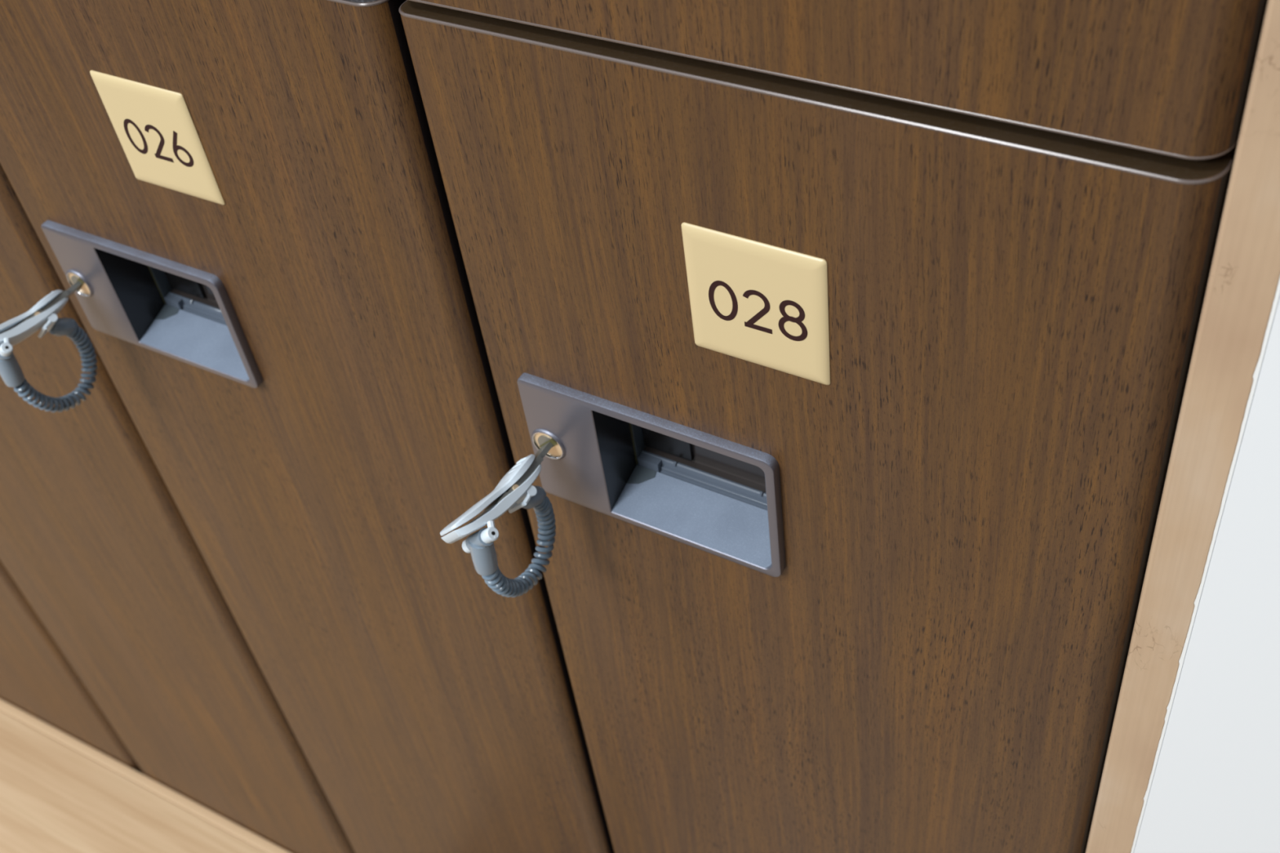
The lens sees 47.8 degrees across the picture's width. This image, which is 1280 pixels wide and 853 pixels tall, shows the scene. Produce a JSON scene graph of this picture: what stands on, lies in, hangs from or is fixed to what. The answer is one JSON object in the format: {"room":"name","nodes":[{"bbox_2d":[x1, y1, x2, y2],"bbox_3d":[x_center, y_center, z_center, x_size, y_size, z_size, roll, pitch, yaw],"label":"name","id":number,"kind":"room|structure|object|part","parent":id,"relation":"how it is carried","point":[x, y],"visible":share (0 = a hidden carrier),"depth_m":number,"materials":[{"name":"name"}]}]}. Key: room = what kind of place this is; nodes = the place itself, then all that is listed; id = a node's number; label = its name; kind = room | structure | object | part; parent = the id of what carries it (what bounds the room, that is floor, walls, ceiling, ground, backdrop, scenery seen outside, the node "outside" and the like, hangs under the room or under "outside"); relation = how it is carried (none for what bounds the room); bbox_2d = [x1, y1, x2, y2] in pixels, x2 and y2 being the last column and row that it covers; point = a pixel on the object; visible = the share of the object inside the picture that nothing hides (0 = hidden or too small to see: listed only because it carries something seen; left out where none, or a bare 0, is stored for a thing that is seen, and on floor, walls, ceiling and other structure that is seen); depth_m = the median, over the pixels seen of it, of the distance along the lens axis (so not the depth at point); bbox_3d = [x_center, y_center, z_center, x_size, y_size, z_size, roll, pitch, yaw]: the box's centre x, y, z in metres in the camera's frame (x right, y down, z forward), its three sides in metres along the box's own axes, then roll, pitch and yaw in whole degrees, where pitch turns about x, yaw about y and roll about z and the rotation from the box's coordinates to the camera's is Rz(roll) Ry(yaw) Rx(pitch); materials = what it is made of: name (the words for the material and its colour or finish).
{"room":"changing room","nodes":[
{"label":"changing room","id":0,"kind":"room"},
{"bbox_2d":[1133,298,1279,852],"bbox_3d":[0.702,0.018,0.028,1.239,2.600,0.120,18,51,25],"label":"wall","id":1,"kind":"structure","parent":0,"point":[1215,786],"depth_m":0.45,"materials":[{"name":"white paint"}]},
{"bbox_2d":[1085,0,1279,852],"bbox_3d":[0.146,-0.142,0.275,0.016,2.600,0.060,18,51,25],"label":"trim","id":2,"kind":"structure","parent":1,"relation":"attached to","point":[1244,276],"depth_m":0.39,"materials":[{"name":"brown wood"}]},
{"bbox_2d":[1130,278,1279,852],"bbox_3d":[0.147,-0.134,0.267,0.003,2.600,0.040,18,51,25],"label":"trim","id":3,"kind":"structure","parent":1,"relation":"attached to","point":[1256,372],"depth_m":0.41,"materials":[{"name":"white"}]},
{"bbox_2d":[1133,295,1279,852],"bbox_3d":[0.148,-0.134,0.266,0.001,2.600,0.040,18,51,25],"label":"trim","id":4,"kind":"structure","parent":1,"relation":"attached to","point":[1279,295],"depth_m":0.41,"materials":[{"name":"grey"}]},
{"bbox_3d":[-1.051,1.415,0.794,4.100,0.040,3.420,18,51,25],"label":"floor","id":5,"kind":"structure","parent":0,"visible":0},
{"bbox_2d":[0,698,290,852],"bbox_3d":[-0.842,0.444,1.407,1.380,0.404,0.400,18,51,25],"label":"bench","id":6,"kind":"object","parent":5,"relation":"on","point":[60,793],"visible":1,"depth_m":1.20,"materials":[{"name":"brown wood"}]},
{"bbox_3d":[-0.073,0.366,1.390,1.005,0.364,0.395,18,51,25],"label":"baseboard","id":7,"kind":"structure","parent":5,"relation":"on","visible":0},
{"bbox_2d":[0,560,144,774],"bbox_3d":[-0.473,-0.152,1.116,0.248,0.835,0.425,18,51,25],"label":"locker","id":8,"kind":"object","parent":7,"relation":"on","point":[37,678],"visible":0.02,"depth_m":1.17,"materials":[{"name":"brown wood"}]},
{"bbox_2d":[0,163,355,852],"bbox_3d":[-0.255,-0.079,1.009,0.248,0.835,0.425,18,51,25],"label":"locker","id":9,"kind":"object","parent":7,"relation":"on","point":[93,535],"visible":0.24,"depth_m":0.92,"materials":[{"name":"brown wood"}]},
{"bbox_2d":[0,0,614,852],"bbox_3d":[-0.036,-0.007,0.902,0.248,0.835,0.425,18,51,25],"label":"locker","id":10,"kind":"object","parent":7,"relation":"on","point":[246,201],"visible":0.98,"depth_m":0.62,"materials":[{"name":"brown wood"}]},
{"bbox_2d":[0,280,97,412],"bbox_3d":[-0.266,-0.033,0.651,0.022,0.061,0.057,18,51,25],"label":"key","id":11,"kind":"object","parent":10,"relation":"attached to","point":[43,314],"visible":1,"depth_m":0.64,"materials":[{"name":"white plastic"}]},
{"bbox_3d":[-0.263,-0.053,0.643,0.010,0.010,0.036,18,51,25],"label":"key blade","id":12,"kind":"part","parent":11,"relation":"part of","materials":[{"name":"silver metal"}]},
{"bbox_3d":[-0.215,-0.054,0.637,0.105,0.062,0.005,18,51,25],"label":"handle","id":13,"kind":"part","parent":10,"relation":"part of","materials":[{"name":"grey plastic"}]},
{"bbox_3d":[-0.183,-0.109,0.547,0.048,0.050,0.002,18,51,25],"label":"number plate","id":14,"kind":"part","parent":10,"relation":"part of","materials":[{"name":"beige plastic"}]},
{"bbox_3d":[-0.221,-0.077,0.655,0.001,0.047,0.007,18,51,25],"label":"plate","id":15,"kind":"part","parent":10,"relation":"part of","materials":[{"name":"grey plastic"}]},
{"bbox_3d":[-0.197,-0.058,0.637,0.069,0.055,0.028,18,51,25],"label":"panel","id":16,"kind":"part","parent":10,"relation":"part of","materials":[{"name":"grey plastic"}]},
{"bbox_2d":[398,0,1238,852],"bbox_3d":[0.180,0.066,0.796,0.243,0.835,0.425,19,51,25],"label":"locker","id":17,"kind":"object","parent":7,"relation":"on","point":[859,412],"visible":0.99,"depth_m":0.46,"materials":[{"name":"brown wood"}]},
{"bbox_2d":[440,441,555,597],"bbox_3d":[-0.047,0.038,0.542,0.022,0.061,0.057,18,51,25],"label":"key","id":18,"kind":"object","parent":17,"relation":"attached to","point":[514,491],"visible":1,"depth_m":0.53,"materials":[{"name":"white plastic"}]},
{"bbox_3d":[-0.044,0.018,0.534,0.010,0.010,0.036,18,51,25],"label":"key blade","id":19,"kind":"part","parent":18,"relation":"part of","materials":[{"name":"silver metal"}]},
{"bbox_3d":[-0.002,-0.005,0.546,0.001,0.047,0.007,19,51,25],"label":"plate","id":20,"kind":"part","parent":17,"relation":"part of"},
{"bbox_3d":[0.004,0.018,0.527,0.105,0.062,0.005,19,51,25],"label":"handle","id":21,"kind":"part","parent":17,"relation":"part of","materials":[{"name":"grey plastic"}]},
{"bbox_3d":[0.022,0.014,0.528,0.069,0.055,0.028,19,51,25],"label":"panel","id":22,"kind":"part","parent":17,"relation":"part of","materials":[{"name":"grey plastic"}]},
{"bbox_3d":[0.035,-0.036,0.439,0.048,0.050,0.002,19,51,25],"label":"number plate","id":23,"kind":"part","parent":17,"relation":"part of","materials":[{"name":"beige plastic"}]},
{"bbox_2d":[409,0,1268,159],"bbox_3d":[0.088,-0.509,0.219,0.243,0.795,0.420,18,51,25],"label":"locker","id":24,"kind":"object","parent":17,"relation":"on","point":[1170,77],"visible":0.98,"depth_m":0.34,"materials":[{"name":"brown wood"}]}
]}

